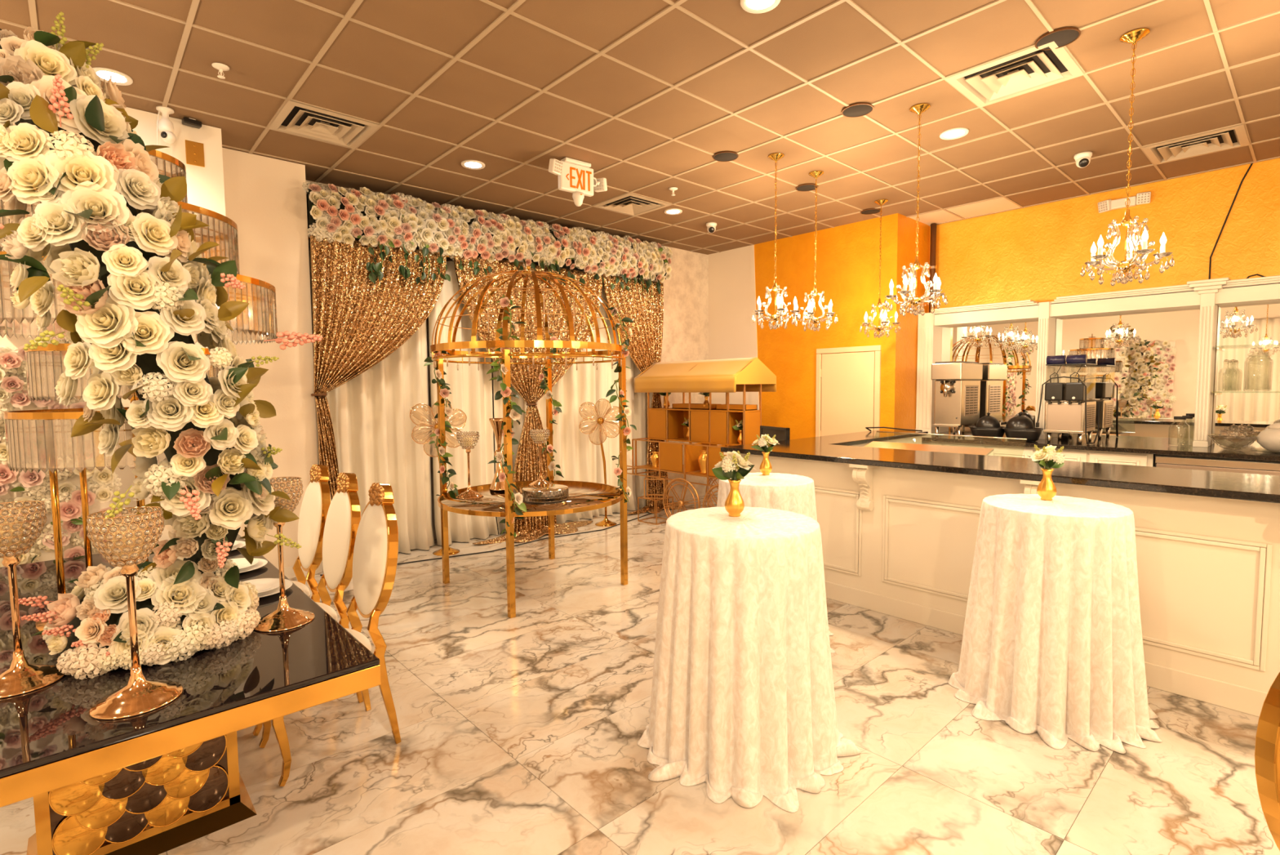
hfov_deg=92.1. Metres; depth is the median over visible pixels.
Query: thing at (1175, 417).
glass jar
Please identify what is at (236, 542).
plate
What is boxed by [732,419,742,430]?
posy
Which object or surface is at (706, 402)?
bud vase
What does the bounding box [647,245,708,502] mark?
wall
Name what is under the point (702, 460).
urn
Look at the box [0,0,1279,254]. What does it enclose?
ceiling
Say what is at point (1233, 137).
ceiling vent
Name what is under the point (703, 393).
posy
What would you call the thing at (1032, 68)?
ceiling vent
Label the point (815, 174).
chandelier
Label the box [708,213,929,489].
wall
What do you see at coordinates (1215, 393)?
glass shelf
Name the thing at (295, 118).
ceiling vent
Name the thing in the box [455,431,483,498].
candle holder
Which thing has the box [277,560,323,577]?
baseboard
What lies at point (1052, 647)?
tablecloth
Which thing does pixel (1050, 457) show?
posy
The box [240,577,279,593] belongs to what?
plate
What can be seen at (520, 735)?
floor
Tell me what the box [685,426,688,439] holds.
bud vase
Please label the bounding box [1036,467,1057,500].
bud vase
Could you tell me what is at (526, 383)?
curtain
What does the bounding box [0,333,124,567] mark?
wall
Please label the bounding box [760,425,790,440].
monitor
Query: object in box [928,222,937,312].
pipe
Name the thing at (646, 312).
curtain
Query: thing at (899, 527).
bar counter
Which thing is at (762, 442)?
posy
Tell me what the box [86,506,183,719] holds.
candle holder
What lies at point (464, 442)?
candle
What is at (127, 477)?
wall
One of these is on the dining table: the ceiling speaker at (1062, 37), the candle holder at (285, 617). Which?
the candle holder at (285, 617)
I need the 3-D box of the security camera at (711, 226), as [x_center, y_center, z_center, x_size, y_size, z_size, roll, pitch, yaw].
[0.856,-2.386,7.404,0.130,0.119,0.138,0,4,3]
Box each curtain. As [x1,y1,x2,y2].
[310,234,446,499]
[453,252,602,544]
[602,273,688,514]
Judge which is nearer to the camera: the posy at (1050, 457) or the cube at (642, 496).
the posy at (1050, 457)
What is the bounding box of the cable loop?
[1246,273,1265,278]
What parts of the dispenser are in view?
leg, rolled lid, tank lid, leg, drip rail, panel, rolled lid, leg, tank lid, leg, vent panel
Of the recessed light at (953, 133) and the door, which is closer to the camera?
the recessed light at (953, 133)
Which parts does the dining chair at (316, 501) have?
leg, seat, leg, frame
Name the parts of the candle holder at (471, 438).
stem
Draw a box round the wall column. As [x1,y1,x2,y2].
[124,106,241,541]
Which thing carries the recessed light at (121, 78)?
in the ceiling
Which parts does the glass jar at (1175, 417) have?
lid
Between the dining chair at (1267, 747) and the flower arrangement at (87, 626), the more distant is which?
the flower arrangement at (87, 626)
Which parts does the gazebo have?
post, post, post, post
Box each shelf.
[439,480,620,511]
[637,463,715,476]
[648,407,759,412]
[648,437,742,445]
[1214,391,1279,395]
[1215,342,1279,350]
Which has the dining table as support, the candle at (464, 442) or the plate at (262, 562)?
the plate at (262, 562)
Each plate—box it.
[185,139,204,167]
[226,557,258,569]
[231,540,245,550]
[232,540,239,546]
[239,558,267,573]
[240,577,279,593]
[257,577,293,597]
[1253,448,1279,453]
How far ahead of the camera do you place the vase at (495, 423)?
5.37 m
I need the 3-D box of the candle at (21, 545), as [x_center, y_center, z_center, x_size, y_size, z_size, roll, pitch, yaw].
[-1.887,0.321,1.847,0.073,0.076,0.073,-4,5,-42]
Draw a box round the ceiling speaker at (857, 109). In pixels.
[841,102,873,117]
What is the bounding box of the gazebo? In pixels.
[430,265,627,617]
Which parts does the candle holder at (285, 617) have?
stem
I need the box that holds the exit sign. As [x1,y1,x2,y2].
[548,156,607,206]
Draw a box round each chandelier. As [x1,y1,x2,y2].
[751,152,800,329]
[791,170,838,331]
[859,199,901,337]
[883,103,947,315]
[1080,27,1175,285]
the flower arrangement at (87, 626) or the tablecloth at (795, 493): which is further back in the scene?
the tablecloth at (795, 493)
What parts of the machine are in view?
leg, spout, dispenser plate, leg, hopper lid, leg, vent panel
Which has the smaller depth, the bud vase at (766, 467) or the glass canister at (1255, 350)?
the bud vase at (766, 467)
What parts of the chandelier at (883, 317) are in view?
lyre arm, lamp shade, lamp cord, chain, lyre arm, lyre arm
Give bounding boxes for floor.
[0,494,1279,854]
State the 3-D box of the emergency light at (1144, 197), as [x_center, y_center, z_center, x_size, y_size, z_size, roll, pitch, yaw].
[4.840,-2.253,6.177,0.112,0.125,0.426,-4,5,-42]
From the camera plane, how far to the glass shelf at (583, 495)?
4.89 m
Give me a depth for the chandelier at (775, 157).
5.28 m
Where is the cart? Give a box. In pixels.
[626,356,776,518]
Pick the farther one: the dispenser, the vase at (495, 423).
the dispenser
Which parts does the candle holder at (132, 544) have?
stem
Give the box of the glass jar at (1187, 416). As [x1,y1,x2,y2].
[1177,415,1192,445]
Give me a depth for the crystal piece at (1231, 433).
5.33 m
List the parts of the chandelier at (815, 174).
lyre arm, lyre arm, lamp cord, chain, lamp shade, lyre arm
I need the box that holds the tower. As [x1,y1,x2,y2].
[0,149,277,631]
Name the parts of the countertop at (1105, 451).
cabinet door, cabinet door, door moulding, cabinet door, cabinet door, door moulding, door moulding, cabinet door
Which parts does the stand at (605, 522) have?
stem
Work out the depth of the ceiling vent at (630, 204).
6.65 m
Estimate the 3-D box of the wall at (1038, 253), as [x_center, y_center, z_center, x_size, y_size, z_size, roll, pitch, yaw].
[6.181,-0.561,4.999,0.150,3.643,7.530,-4,5,-42]
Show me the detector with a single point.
(188, 122)
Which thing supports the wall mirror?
attached to the wall at (1038, 253)
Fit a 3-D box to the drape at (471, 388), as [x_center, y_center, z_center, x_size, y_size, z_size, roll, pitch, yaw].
[-1.873,-0.261,6.589,0.688,2.960,0.217,-4,5,-42]
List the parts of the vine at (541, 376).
vine stem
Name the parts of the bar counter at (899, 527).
panel moulding, panel moulding, baseboard, panel moulding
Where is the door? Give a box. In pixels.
[815,345,880,436]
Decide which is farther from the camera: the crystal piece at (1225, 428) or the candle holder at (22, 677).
the crystal piece at (1225, 428)
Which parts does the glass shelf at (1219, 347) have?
pane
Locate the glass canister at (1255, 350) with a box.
[1243,350,1271,391]
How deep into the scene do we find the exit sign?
5.33 m
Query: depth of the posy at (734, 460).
2.88 m
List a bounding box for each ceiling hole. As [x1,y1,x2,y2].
[795,183,817,191]
[860,208,880,214]
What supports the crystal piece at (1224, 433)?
in the glass bowl
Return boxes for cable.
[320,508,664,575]
[865,426,922,431]
[1208,163,1253,279]
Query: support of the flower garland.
hanging from the ceiling
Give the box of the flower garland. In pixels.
[302,180,672,297]
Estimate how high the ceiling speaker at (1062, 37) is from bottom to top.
0.010 m
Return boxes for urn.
[650,451,658,466]
[697,449,706,473]
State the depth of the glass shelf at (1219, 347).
5.48 m
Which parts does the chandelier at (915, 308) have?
bulb, arm, bulb, lyre arm, lyre arm, lyre arm, lamp shade, lamp cord, chain, lyre arm, lyre arm, arm, arm, bulb, bulb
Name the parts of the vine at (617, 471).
vine stem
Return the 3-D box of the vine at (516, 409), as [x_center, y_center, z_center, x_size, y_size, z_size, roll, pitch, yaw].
[-0.933,-0.070,4.346,0.254,1.700,0.225,1,4,22]
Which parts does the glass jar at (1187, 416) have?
lid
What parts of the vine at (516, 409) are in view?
vine stem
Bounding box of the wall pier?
[222,147,317,568]
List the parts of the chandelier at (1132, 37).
bulb, bulb, arm, arm, lyre arm, lyre arm, lamp shade, lyre arm, lamp cord, chain, bulb, lyre arm, arm, lyre arm, bulb, arm, bulb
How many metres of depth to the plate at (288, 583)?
2.69 m
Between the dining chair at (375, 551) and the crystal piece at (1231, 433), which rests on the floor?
the dining chair at (375, 551)
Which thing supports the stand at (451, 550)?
on the floor
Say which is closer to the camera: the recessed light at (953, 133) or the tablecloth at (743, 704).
the tablecloth at (743, 704)
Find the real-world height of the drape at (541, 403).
2.960 m
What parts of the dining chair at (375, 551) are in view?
leg, leg, seat, leg, frame, leg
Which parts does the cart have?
post, post, panel, post, post, panel, frame rail, post, post, post, panel, roof frame, post, post, panel, panel, panel, post, post, post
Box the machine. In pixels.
[931,360,982,437]
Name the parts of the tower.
plate, leg, leg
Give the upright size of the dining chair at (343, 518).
1.198 m
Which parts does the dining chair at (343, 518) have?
leg, leg, seat, frame, leg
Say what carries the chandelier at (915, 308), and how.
hanging from the ceiling
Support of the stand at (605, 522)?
on the floor
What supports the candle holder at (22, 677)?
on the dining table
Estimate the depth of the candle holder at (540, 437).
5.61 m
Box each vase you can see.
[488,417,504,490]
[663,395,670,408]
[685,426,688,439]
[702,395,709,406]
[724,478,744,516]
[737,429,742,444]
[759,451,772,475]
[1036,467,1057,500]
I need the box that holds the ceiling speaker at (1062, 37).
[1035,26,1080,49]
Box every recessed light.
[92,66,133,85]
[461,160,484,169]
[664,208,682,214]
[740,0,780,13]
[939,127,968,139]
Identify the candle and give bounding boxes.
[0,520,26,549]
[111,526,144,557]
[462,437,472,446]
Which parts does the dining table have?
pedestal frame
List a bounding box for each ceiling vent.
[268,100,381,149]
[593,192,671,216]
[945,41,1084,106]
[1141,124,1249,164]
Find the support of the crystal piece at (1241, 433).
in the glass bowl
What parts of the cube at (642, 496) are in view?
square frame, square frame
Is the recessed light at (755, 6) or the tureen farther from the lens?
the tureen
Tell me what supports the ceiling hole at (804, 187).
attached to the ceiling
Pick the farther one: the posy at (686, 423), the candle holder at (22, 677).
the posy at (686, 423)
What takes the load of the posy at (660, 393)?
in the bud vase at (664, 402)
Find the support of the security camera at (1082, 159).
attached to the ceiling
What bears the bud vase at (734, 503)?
on the tablecloth at (743, 704)
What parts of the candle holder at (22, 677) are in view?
stem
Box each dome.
[976,412,1000,427]
[1005,412,1034,429]
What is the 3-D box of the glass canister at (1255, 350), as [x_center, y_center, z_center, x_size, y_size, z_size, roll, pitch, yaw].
[5.434,-0.510,5.432,0.163,0.381,0.163,-2,4,-25]
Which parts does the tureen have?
lid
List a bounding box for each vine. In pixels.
[423,350,457,495]
[486,293,526,537]
[536,333,564,479]
[605,306,636,502]
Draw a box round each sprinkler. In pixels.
[211,62,229,79]
[668,186,677,195]
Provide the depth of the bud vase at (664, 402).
7.93 m
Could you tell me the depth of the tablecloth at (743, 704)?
2.54 m
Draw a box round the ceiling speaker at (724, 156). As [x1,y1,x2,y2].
[712,151,738,161]
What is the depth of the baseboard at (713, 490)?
9.27 m
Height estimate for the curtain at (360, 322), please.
2.989 m
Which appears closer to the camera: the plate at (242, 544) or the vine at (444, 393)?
the plate at (242, 544)
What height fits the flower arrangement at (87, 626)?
0.330 m
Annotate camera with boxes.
[155,105,176,150]
[706,222,716,232]
[1073,151,1092,168]
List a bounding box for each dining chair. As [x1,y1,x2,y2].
[253,472,363,735]
[258,482,400,786]
[291,463,331,602]
[1254,671,1279,850]
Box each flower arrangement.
[0,11,322,588]
[9,556,260,679]
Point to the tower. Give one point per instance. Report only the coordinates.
(37, 440)
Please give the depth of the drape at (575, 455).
7.62 m
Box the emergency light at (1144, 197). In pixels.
[1097,191,1151,213]
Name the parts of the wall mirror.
cornice, mirror pane, cornice, mirror pane, mirror pane, cornice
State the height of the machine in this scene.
0.845 m
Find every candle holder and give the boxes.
[0,500,66,698]
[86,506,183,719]
[253,476,315,631]
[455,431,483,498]
[528,428,552,485]
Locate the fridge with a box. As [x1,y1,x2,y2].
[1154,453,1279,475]
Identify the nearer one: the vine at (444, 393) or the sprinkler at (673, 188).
the vine at (444, 393)
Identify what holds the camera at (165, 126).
hanging from the ceiling
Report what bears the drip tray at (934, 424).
on the machine
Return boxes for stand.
[409,399,466,555]
[578,398,619,526]
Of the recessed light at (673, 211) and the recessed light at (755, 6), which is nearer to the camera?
the recessed light at (755, 6)
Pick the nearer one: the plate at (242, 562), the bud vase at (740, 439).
the plate at (242, 562)
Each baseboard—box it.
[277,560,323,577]
[708,488,718,496]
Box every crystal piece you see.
[1219,429,1229,438]
[1220,426,1229,432]
[1226,427,1238,435]
[1237,427,1247,434]
[1237,430,1246,439]
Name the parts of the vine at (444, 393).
vine stem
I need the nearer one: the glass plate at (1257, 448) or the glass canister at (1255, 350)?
the glass plate at (1257, 448)
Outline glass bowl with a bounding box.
[1207,433,1257,449]
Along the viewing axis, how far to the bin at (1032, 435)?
6.29 m
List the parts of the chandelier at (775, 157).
lyre arm, lamp shade, lamp cord, chain, lyre arm, lyre arm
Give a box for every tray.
[521,484,568,503]
[671,403,757,410]
[932,423,961,426]
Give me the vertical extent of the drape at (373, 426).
2.960 m
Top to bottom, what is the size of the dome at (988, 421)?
0.225 m
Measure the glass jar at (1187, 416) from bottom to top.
0.276 m
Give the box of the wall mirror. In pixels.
[915,275,1279,447]
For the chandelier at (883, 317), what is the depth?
6.60 m
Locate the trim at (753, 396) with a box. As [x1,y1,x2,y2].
[749,244,759,409]
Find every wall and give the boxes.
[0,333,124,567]
[13,122,647,539]
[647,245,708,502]
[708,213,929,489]
[928,157,1279,433]
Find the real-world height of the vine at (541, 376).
1.406 m
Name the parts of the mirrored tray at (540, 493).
mirror plate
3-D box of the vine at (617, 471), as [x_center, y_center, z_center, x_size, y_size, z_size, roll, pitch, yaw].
[-0.165,-0.182,5.059,0.245,1.609,0.277,-4,5,-42]
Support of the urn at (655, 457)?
on the cart
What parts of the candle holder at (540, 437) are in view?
stem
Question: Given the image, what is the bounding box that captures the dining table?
[0,533,381,854]
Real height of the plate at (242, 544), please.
0.019 m
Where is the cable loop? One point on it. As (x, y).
(1257, 273)
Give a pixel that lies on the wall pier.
(265, 197)
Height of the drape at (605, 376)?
2.960 m
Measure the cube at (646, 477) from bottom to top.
0.240 m
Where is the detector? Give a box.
[181,116,201,128]
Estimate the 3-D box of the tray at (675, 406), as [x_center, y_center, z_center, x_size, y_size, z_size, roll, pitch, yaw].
[0.880,-0.253,7.468,0.220,0.060,1.160,-4,5,-42]
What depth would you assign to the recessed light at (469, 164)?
5.38 m
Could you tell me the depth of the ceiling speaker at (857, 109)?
4.37 m
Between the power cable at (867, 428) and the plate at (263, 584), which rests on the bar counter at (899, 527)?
the power cable at (867, 428)
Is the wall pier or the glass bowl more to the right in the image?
the glass bowl
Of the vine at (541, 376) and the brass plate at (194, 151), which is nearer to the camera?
the brass plate at (194, 151)
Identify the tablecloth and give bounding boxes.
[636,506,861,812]
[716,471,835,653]
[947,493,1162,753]
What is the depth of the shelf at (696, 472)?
7.36 m
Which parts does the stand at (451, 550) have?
stem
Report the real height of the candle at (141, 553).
0.074 m
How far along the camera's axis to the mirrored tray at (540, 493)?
4.77 m
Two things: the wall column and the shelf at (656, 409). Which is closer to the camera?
the wall column
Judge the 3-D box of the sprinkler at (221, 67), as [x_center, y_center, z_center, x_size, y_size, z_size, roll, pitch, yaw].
[-2.528,-2.144,3.725,0.090,0.066,0.090,-4,5,-42]
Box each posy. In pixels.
[658,392,671,395]
[681,417,688,426]
[698,392,709,395]
[711,450,755,479]
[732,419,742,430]
[751,433,779,452]
[1027,444,1064,469]
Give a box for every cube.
[637,494,673,524]
[644,475,666,498]
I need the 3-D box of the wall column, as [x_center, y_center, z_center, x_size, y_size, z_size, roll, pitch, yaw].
[-3.612,-0.440,4.841,0.585,3.593,0.850,-4,5,-42]
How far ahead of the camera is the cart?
7.29 m
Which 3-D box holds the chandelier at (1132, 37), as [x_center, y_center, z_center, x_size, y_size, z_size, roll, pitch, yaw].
[2.795,-1.518,3.524,0.436,1.383,0.416,3,5,45]
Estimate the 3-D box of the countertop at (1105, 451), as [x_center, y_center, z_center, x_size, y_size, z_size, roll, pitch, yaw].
[4.945,0.703,5.702,0.856,1.050,4.925,-4,5,-42]
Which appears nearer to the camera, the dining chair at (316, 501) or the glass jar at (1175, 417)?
the dining chair at (316, 501)
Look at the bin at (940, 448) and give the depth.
5.35 m
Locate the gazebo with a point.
(583, 495)
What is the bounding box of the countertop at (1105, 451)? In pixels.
[921,432,1279,466]
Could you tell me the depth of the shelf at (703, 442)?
7.40 m
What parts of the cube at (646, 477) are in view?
square frame, square frame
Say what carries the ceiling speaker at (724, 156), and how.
attached to the ceiling
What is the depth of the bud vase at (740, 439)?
7.06 m
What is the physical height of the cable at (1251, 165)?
1.067 m
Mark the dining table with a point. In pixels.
(167, 777)
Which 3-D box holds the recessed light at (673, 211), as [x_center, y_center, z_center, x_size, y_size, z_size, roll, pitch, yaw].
[0.371,-2.405,6.884,0.204,0.014,0.204,-4,5,-42]
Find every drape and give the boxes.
[308,241,434,553]
[428,261,497,545]
[493,360,546,533]
[551,327,599,523]
[594,281,653,515]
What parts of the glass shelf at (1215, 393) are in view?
pane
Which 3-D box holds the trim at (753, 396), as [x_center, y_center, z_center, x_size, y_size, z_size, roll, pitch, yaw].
[1.628,-0.731,8.621,0.018,3.593,0.220,-4,5,-42]
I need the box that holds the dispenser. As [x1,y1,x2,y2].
[1035,354,1099,444]
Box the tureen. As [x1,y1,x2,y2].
[1256,422,1279,452]
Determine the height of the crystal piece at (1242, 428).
0.080 m
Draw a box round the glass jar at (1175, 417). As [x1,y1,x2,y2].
[1168,416,1190,446]
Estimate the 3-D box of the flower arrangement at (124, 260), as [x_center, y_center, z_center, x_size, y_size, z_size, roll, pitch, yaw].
[-1.606,-0.273,1.987,0.963,2.057,0.818,2,5,36]
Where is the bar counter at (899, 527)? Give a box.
[720,429,1279,716]

